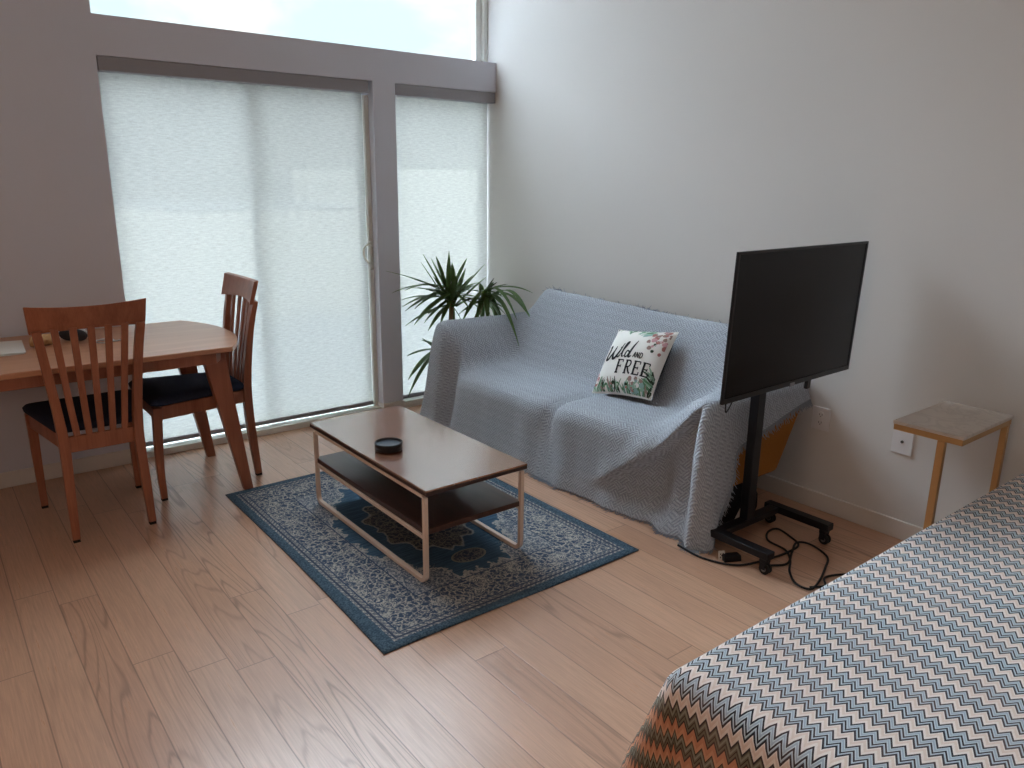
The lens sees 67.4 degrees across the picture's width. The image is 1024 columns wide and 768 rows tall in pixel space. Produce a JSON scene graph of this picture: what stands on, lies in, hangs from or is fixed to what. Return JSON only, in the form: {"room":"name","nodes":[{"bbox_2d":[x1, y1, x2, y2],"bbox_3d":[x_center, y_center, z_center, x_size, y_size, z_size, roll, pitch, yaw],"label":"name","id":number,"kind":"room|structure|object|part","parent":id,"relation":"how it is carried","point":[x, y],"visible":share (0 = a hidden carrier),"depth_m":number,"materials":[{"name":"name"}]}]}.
{"room":"studio apartment","nodes":[
{"label":"studio apartment","id":0,"kind":"room"},
{"bbox_2d":[0,0,495,472],"bbox_3d":[-2.565,-1.876,3.616,6.055,4.900,0.262,-11,19,-37],"label":"wall","id":1,"kind":"structure","parent":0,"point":[59,246],"depth_m":4.00,"materials":[{"name":"grey paint"}]},
{"bbox_2d":[0,449,131,488],"bbox_3d":[-3.512,0.668,3.384,3.518,0.085,0.014,-11,19,-37],"label":"baseboard","id":2,"kind":"structure","parent":1,"relation":"attached to","point":[107,460],"depth_m":4.21,"materials":[{"name":"paint"}]},
{"bbox_2d":[96,55,372,446],"bbox_3d":[-1.545,-0.764,4.667,1.533,2.135,0.100,-11,19,-37],"label":"roller blind","id":3,"kind":"object","parent":1,"relation":"attached to","point":[215,171],"visible":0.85,"depth_m":4.62,"materials":[{"name":"fabric"}]},
{"bbox_2d":[146,95,381,457],"bbox_3d":[-1.587,-0.760,4.740,1.565,2.185,0.230,-11,19,-37],"label":"door","id":4,"kind":"structure","parent":1,"relation":"attached to","point":[220,438],"depth_m":5.05,"materials":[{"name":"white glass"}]},
{"bbox_3d":[-0.954,-0.854,5.109,0.030,0.190,0.095,9,17,29],"label":"handle","id":5,"kind":"part","parent":4,"relation":"part of","materials":[{"name":"white plastic"}]},
{"bbox_3d":[-0.968,-0.851,5.185,0.029,2.065,0.082,-11,19,-37],"label":"jamb trim","id":6,"kind":"part","parent":4,"relation":"part of","materials":[{"name":"white metal"}]},
{"bbox_2d":[403,395,423,407],"bbox_3d":[-0.527,-0.964,5.547,0.811,2.185,0.230,-11,19,-37],"label":"window","id":7,"kind":"structure","parent":1,"relation":"attached to","point":[412,401],"depth_m":5.56,"materials":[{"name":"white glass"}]},
{"bbox_2d":[395,83,494,398],"bbox_3d":[-0.476,-0.969,5.480,0.805,2.135,0.100,-11,19,-37],"label":"roller blind","id":8,"kind":"object","parent":1,"relation":"attached to","point":[441,133],"visible":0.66,"depth_m":5.42,"materials":[{"name":"fabric"}]},
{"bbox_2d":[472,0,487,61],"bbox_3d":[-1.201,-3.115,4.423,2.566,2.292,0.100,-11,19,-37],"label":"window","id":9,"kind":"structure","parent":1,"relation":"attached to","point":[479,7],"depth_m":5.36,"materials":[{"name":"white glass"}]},
{"bbox_2d":[0,405,902,767],"bbox_3d":[-0.314,1.324,1.462,6.355,0.120,7.550,-11,19,-37],"label":"floor","id":10,"kind":"structure","parent":0,"point":[190,638],"depth_m":2.75,"materials":[{"name":"brown wood"}]},
{"bbox_2d":[22,298,156,543],"bbox_3d":[-1.964,0.119,3.581,0.492,1.077,0.619,-11,19,-37],"label":"dining chair","id":11,"kind":"object","parent":10,"relation":"on","point":[54,418],"visible":1,"depth_m":3.39,"materials":[{"name":"brown wood"}]},
{"bbox_3d":[-2.313,0.370,3.740,0.044,0.479,0.054,-11,19,-37],"label":"leg","id":12,"kind":"part","parent":11,"relation":"part of","materials":[{"name":"brown wood"}]},
{"bbox_3d":[-2.136,0.215,3.523,0.438,0.069,0.022,14,20,41],"label":"rail","id":13,"kind":"part","parent":11,"relation":"part of","materials":[{"name":"brown wood"}]},
{"bbox_3d":[-1.962,0.235,3.322,0.059,0.965,0.127,0,15,-3],"label":"post","id":14,"kind":"part","parent":11,"relation":"part of","materials":[{"name":"brown wood"}]},
{"bbox_2d":[22,389,131,432],"bbox_3d":[-2.002,0.124,3.633,0.492,0.052,0.492,-11,19,-37],"label":"seat cushion","id":15,"kind":"object","parent":11,"relation":"on","point":[40,413],"depth_m":3.52,"materials":[{"name":"black fabric"}]},
{"bbox_3d":[-1.795,-0.287,3.256,0.464,0.121,0.088,-11,19,-37],"label":"crest rail","id":16,"kind":"part","parent":11,"relation":"part of","materials":[{"name":"brown wood"}]},
{"bbox_3d":[-1.845,0.247,3.457,0.262,0.072,0.022,-11,19,-37],"label":"rail","id":17,"kind":"part","parent":11,"relation":"part of","materials":[{"name":"brown wood"}]},
{"bbox_3d":[-1.970,0.304,4.000,0.044,0.479,0.054,-11,19,-37],"label":"leg","id":18,"kind":"part","parent":11,"relation":"part of","materials":[{"name":"brown wood"}]},
{"bbox_3d":[-1.692,0.184,3.527,0.127,0.965,0.059,5,16,16],"label":"post","id":19,"kind":"part","parent":11,"relation":"part of","materials":[{"name":"brown wood"}]},
{"bbox_2d":[0,320,253,489],"bbox_3d":[-2.208,0.223,3.723,1.720,0.798,0.870,-11,19,-37],"label":"dining table","id":20,"kind":"object","parent":10,"relation":"on","point":[184,346],"visible":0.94,"depth_m":3.79,"materials":[{"name":"brown wood"}]},
{"bbox_2d":[0,353,24,356],"bbox_3d":[-2.429,-0.154,3.571,0.244,0.003,0.327,-11,19,-37],"label":"paper sheet","id":21,"kind":"object","parent":20,"relation":"on","point":[1,355],"visible":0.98,"depth_m":3.51,"materials":[{"name":"white paper"}]},
{"bbox_2d":[0,340,25,354],"bbox_3d":[-2.427,-0.166,3.599,0.235,0.003,0.325,-10,18,-33],"label":"paper sheet","id":22,"kind":"object","parent":21,"relation":"on","point":[6,347],"visible":1,"depth_m":3.63,"materials":[{"name":"white paper"}]},
{"bbox_2d":[29,334,52,346],"bbox_3d":[-2.262,-0.213,3.705,0.090,0.050,0.172,-2,15,-10],"label":"paper bag","id":23,"kind":"object","parent":20,"relation":"on","point":[47,339],"visible":0.48,"depth_m":3.69,"materials":[{"name":"brown paper"}]},
{"bbox_2d":[59,329,87,340],"bbox_3d":[-2.176,-0.246,3.804,0.165,0.064,0.066,2,15,5],"label":"case","id":24,"kind":"object","parent":20,"relation":"on","point":[82,333],"visible":0.48,"depth_m":3.78,"materials":[{"name":"plastic"}]},
{"bbox_2d":[96,338,120,342],"bbox_3d":[-2.006,-0.215,3.797,0.111,0.014,0.112,3,15,9],"label":"cable","id":25,"kind":"object","parent":20,"relation":"on","point":[102,338],"visible":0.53,"depth_m":3.80,"materials":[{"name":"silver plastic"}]},
{"bbox_3d":[-1.828,0.065,4.382,0.199,0.772,0.064,-11,19,-37],"label":"leg","id":26,"kind":"part","parent":20,"relation":"part of","materials":[{"name":"brown wood"}]},
{"bbox_3d":[-1.460,0.190,3.929,0.199,0.772,0.064,-11,19,-37],"label":"leg","id":27,"kind":"part","parent":20,"relation":"part of","materials":[{"name":"brown wood"}]},
{"bbox_2d":[128,272,261,500],"bbox_3d":[-1.670,-0.018,4.107,0.619,1.077,0.492,-11,19,-37],"label":"dining chair","id":28,"kind":"object","parent":10,"relation":"on","point":[184,394],"visible":0.79,"depth_m":4.05,"materials":[{"name":"brown wood"}]},
{"bbox_3d":[-1.890,0.100,3.961,0.022,0.069,0.394,-11,19,-37],"label":"rail","id":29,"kind":"part","parent":28,"relation":"part of","materials":[{"name":"brown wood"}]},
{"bbox_3d":[-1.762,0.348,3.847,0.054,0.479,0.044,-11,19,-37],"label":"leg","id":30,"kind":"part","parent":28,"relation":"part of","materials":[{"name":"brown wood"}]},
{"bbox_2d":[128,372,243,406],"bbox_3d":[-1.719,0.009,4.075,0.492,0.052,0.492,-11,19,-37],"label":"seat cushion","id":31,"kind":"object","parent":28,"relation":"on","point":[182,390],"depth_m":3.95,"materials":[{"name":"black fabric"}]},
{"bbox_3d":[-1.590,0.103,3.963,0.022,0.069,0.438,14,20,41],"label":"rail","id":32,"kind":"part","parent":28,"relation":"part of","materials":[{"name":"brown wood"}]},
{"bbox_3d":[-1.601,-0.044,4.382,0.059,0.965,0.127,5,16,16],"label":"post","id":33,"kind":"part","parent":28,"relation":"part of","materials":[{"name":"brown wood"}]},
{"bbox_3d":[-1.456,-0.520,4.142,0.088,0.121,0.464,-11,19,-37],"label":"crest rail","id":34,"kind":"part","parent":28,"relation":"part of","materials":[{"name":"brown wood"}]},
{"bbox_3d":[-1.390,0.028,4.122,0.127,0.965,0.059,0,15,-3],"label":"post","id":35,"kind":"part","parent":28,"relation":"part of","materials":[{"name":"brown wood"}]},
{"bbox_2d":[225,471,638,654],"bbox_3d":[-0.466,0.660,3.693,1.285,0.007,1.718,-11,19,-37],"label":"area rug","id":36,"kind":"object","parent":10,"relation":"on","point":[473,573],"visible":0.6,"depth_m":3.36,"materials":[{"name":"blue carpet"}]},
{"bbox_2d":[310,405,526,581],"bbox_3d":[-0.472,0.466,3.601,0.511,0.414,1.085,-11,19,-37],"label":"coffee table","id":37,"kind":"object","parent":36,"relation":"on","point":[435,483],"visible":0.97,"depth_m":3.39,"materials":[{"name":"brown wood"}]},
{"bbox_3d":[-0.659,0.507,3.447,0.016,0.016,0.999,-11,19,-37],"label":"shelf rail","id":38,"kind":"part","parent":37,"relation":"part of","materials":[{"name":"beige metal"}]},
{"bbox_3d":[-0.657,0.337,3.401,0.016,0.016,0.999,-11,19,-37],"label":"rail","id":39,"kind":"part","parent":37,"relation":"part of","materials":[{"name":"beige metal"}]},
{"bbox_2d":[375,437,402,453],"bbox_3d":[-0.552,0.275,3.434,0.124,0.037,0.124,-11,19,-37],"label":"round dish","id":40,"kind":"object","parent":37,"relation":"on","point":[388,445],"visible":1,"depth_m":3.41,"materials":[{"name":"black plastic"}]},
{"bbox_2d":[318,451,518,533],"bbox_3d":[-0.471,0.448,3.593,0.490,0.024,1.035,-11,19,-37],"label":"shelf","id":41,"kind":"object","parent":37,"relation":"attached to","point":[458,506],"depth_m":3.36,"materials":[{"name":"brown wood"}]},
{"bbox_2d":[387,254,531,396],"bbox_3d":[-0.298,-0.316,5.194,1.031,1.120,0.780,-11,19,-37],"label":"potted plant","id":42,"kind":"object","parent":10,"relation":"on","point":[453,287],"visible":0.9,"depth_m":5.28,"materials":[{"name":"green plant"}]},
{"bbox_2d":[718,483,757,525],"bbox_3d":[1.024,0.558,3.793,0.308,0.185,0.298,-11,19,-37],"label":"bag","id":43,"kind":"object","parent":10,"relation":"on","point":[733,513],"visible":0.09,"depth_m":3.64,"materials":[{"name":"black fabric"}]},
{"bbox_2d":[677,528,845,589],"bbox_3d":[1.120,0.754,3.344,0.584,0.040,0.534,-6,16,-22],"label":"cable","id":44,"kind":"object","parent":10,"relation":"on","point":[731,556],"visible":0.92,"depth_m":3.34,"materials":[{"name":"black plastic"}]},
{"bbox_2d":[733,408,799,485],"bbox_3d":[0.540,0.033,4.487,0.670,0.830,2.172,-11,19,-37],"label":"sofa","id":45,"kind":"object","parent":10,"relation":"on","point":[772,447],"visible":0.02,"depth_m":3.72,"materials":[{"name":"fabric"}]},
{"bbox_2d":[420,285,812,554],"bbox_3d":[0.440,0.006,4.408,0.922,0.919,2.407,-11,19,-37],"label":"throw blanket","id":46,"kind":"object","parent":45,"relation":"on","point":[668,461],"visible":0.77,"depth_m":4.09,"materials":[{"name":"grey fabric"}]},
{"bbox_2d":[592,330,678,399],"bbox_3d":[0.668,-0.113,4.199,0.280,0.374,0.450,-13,20,-41],"label":"cushion","id":47,"kind":"object","parent":46,"relation":"on","point":[635,362],"visible":1,"depth_m":4.11,"materials":[{"name":"white fabric"}]},
{"bbox_2d":[710,393,833,574],"bbox_3d":[1.159,0.124,3.339,0.510,1.260,0.365,-11,19,-37],"label":"stand","id":48,"kind":"object","parent":10,"relation":"on","point":[748,516],"visible":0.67,"depth_m":3.46,"materials":[{"name":"black metal"}]},
{"bbox_3d":[0.971,0.683,3.342,0.050,0.034,0.363,-11,19,-37],"label":"arm","id":49,"kind":"part","parent":48,"relation":"part of","materials":[{"name":"black metal"}]},
{"bbox_2d":[720,241,868,412],"bbox_3d":[1.165,-0.242,3.180,0.960,0.655,0.098,-11,19,-37],"label":"television","id":50,"kind":"object","parent":48,"relation":"attached to","point":[794,310],"visible":1,"depth_m":3.10,"materials":[{"name":"black plastic"}]},
{"bbox_2d":[804,380,810,388],"bbox_3d":[1.329,-0.039,3.440,0.030,0.122,0.021,-11,19,-37],"label":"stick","id":51,"kind":"object","parent":50,"relation":"hanging from","point":[806,383],"visible":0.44,"depth_m":3.44,"materials":[{"name":"black plastic"}]},
{"bbox_3d":[1.342,0.617,3.606,0.050,0.034,0.333,-11,19,-37],"label":"arm","id":52,"kind":"part","parent":48,"relation":"part of","materials":[{"name":"black metal"}]},
{"bbox_2d":[893,401,1013,529],"bbox_3d":[1.754,0.473,3.141,0.460,0.702,0.264,-11,19,-37],"label":"side table","id":53,"kind":"object","parent":10,"relation":"on","point":[945,422],"visible":0.65,"depth_m":2.98,"materials":[{"name":"wood"}]},
{"bbox_3d":[1.618,0.525,2.975,0.022,0.644,0.028,-11,19,-37],"label":"leg","id":54,"kind":"part","parent":53,"relation":"part of","materials":[{"name":"brown wood"}]},
{"bbox_3d":[1.758,0.159,3.057,0.452,0.024,0.256,-11,19,-37],"label":"frame","id":55,"kind":"part","parent":53,"relation":"part of","materials":[{"name":"brown wood"}]},
{"bbox_3d":[1.992,0.473,3.184,0.025,0.644,0.024,-11,19,-37],"label":"leg","id":56,"kind":"part","parent":53,"relation":"part of","materials":[{"name":"brown wood"}]},
{"bbox_3d":[1.745,0.894,1.808,2.140,0.577,1.645,-11,19,-37],"label":"bed","id":57,"kind":"object","parent":10,"relation":"on","visible":0},
{"bbox_2d":[620,473,1023,767],"bbox_3d":[1.683,0.863,1.751,2.345,0.574,1.988,-11,19,-37],"label":"bedspread","id":58,"kind":"object","parent":57,"relation":"on","point":[913,656],"visible":1,"depth_m":1.74,"materials":[{"name":"multicoloured fabric"}]},
{"bbox_2d":[487,0,1023,527],"bbox_3d":[2.140,-1.575,2.688,0.150,4.900,7.600,-11,19,-37],"label":"wall","id":59,"kind":"structure","parent":0,"point":[635,148],"depth_m":3.69,"materials":[{"name":"paint"}]},
{"bbox_2d":[811,405,830,431],"bbox_3d":[1.529,0.171,3.800,0.009,0.116,0.094,-11,19,-37],"label":"wall outlet","id":60,"kind":"object","parent":59,"relation":"attached to","point":[820,416],"visible":1,"depth_m":3.79,"materials":[{"name":"white plastic"}]},
{"bbox_2d":[817,419,822,425],"bbox_3d":[1.526,0.191,3.803,0.002,0.033,0.033,-11,19,-37],"label":"receptacle","id":61,"kind":"object","parent":60,"relation":"attached to","point":[819,421],"depth_m":3.80,"materials":[{"name":"white plastic"}]},
{"bbox_2d":[757,474,922,540],"bbox_3d":[2.080,0.771,3.223,0.014,0.090,7.200,-11,19,-37],"label":"baseboard","id":62,"kind":"structure","parent":59,"relation":"attached to","point":[882,523],"depth_m":3.78,"materials":[{"name":"paint"}]},
{"bbox_2d":[891,429,914,455],"bbox_3d":[1.777,0.264,3.495,0.011,0.116,0.094,-11,19,-37],"label":"wall outlet","id":63,"kind":"object","parent":59,"relation":"attached to","point":[902,442],"visible":0.77,"depth_m":3.49,"materials":[{"name":"white plastic"}]}
]}

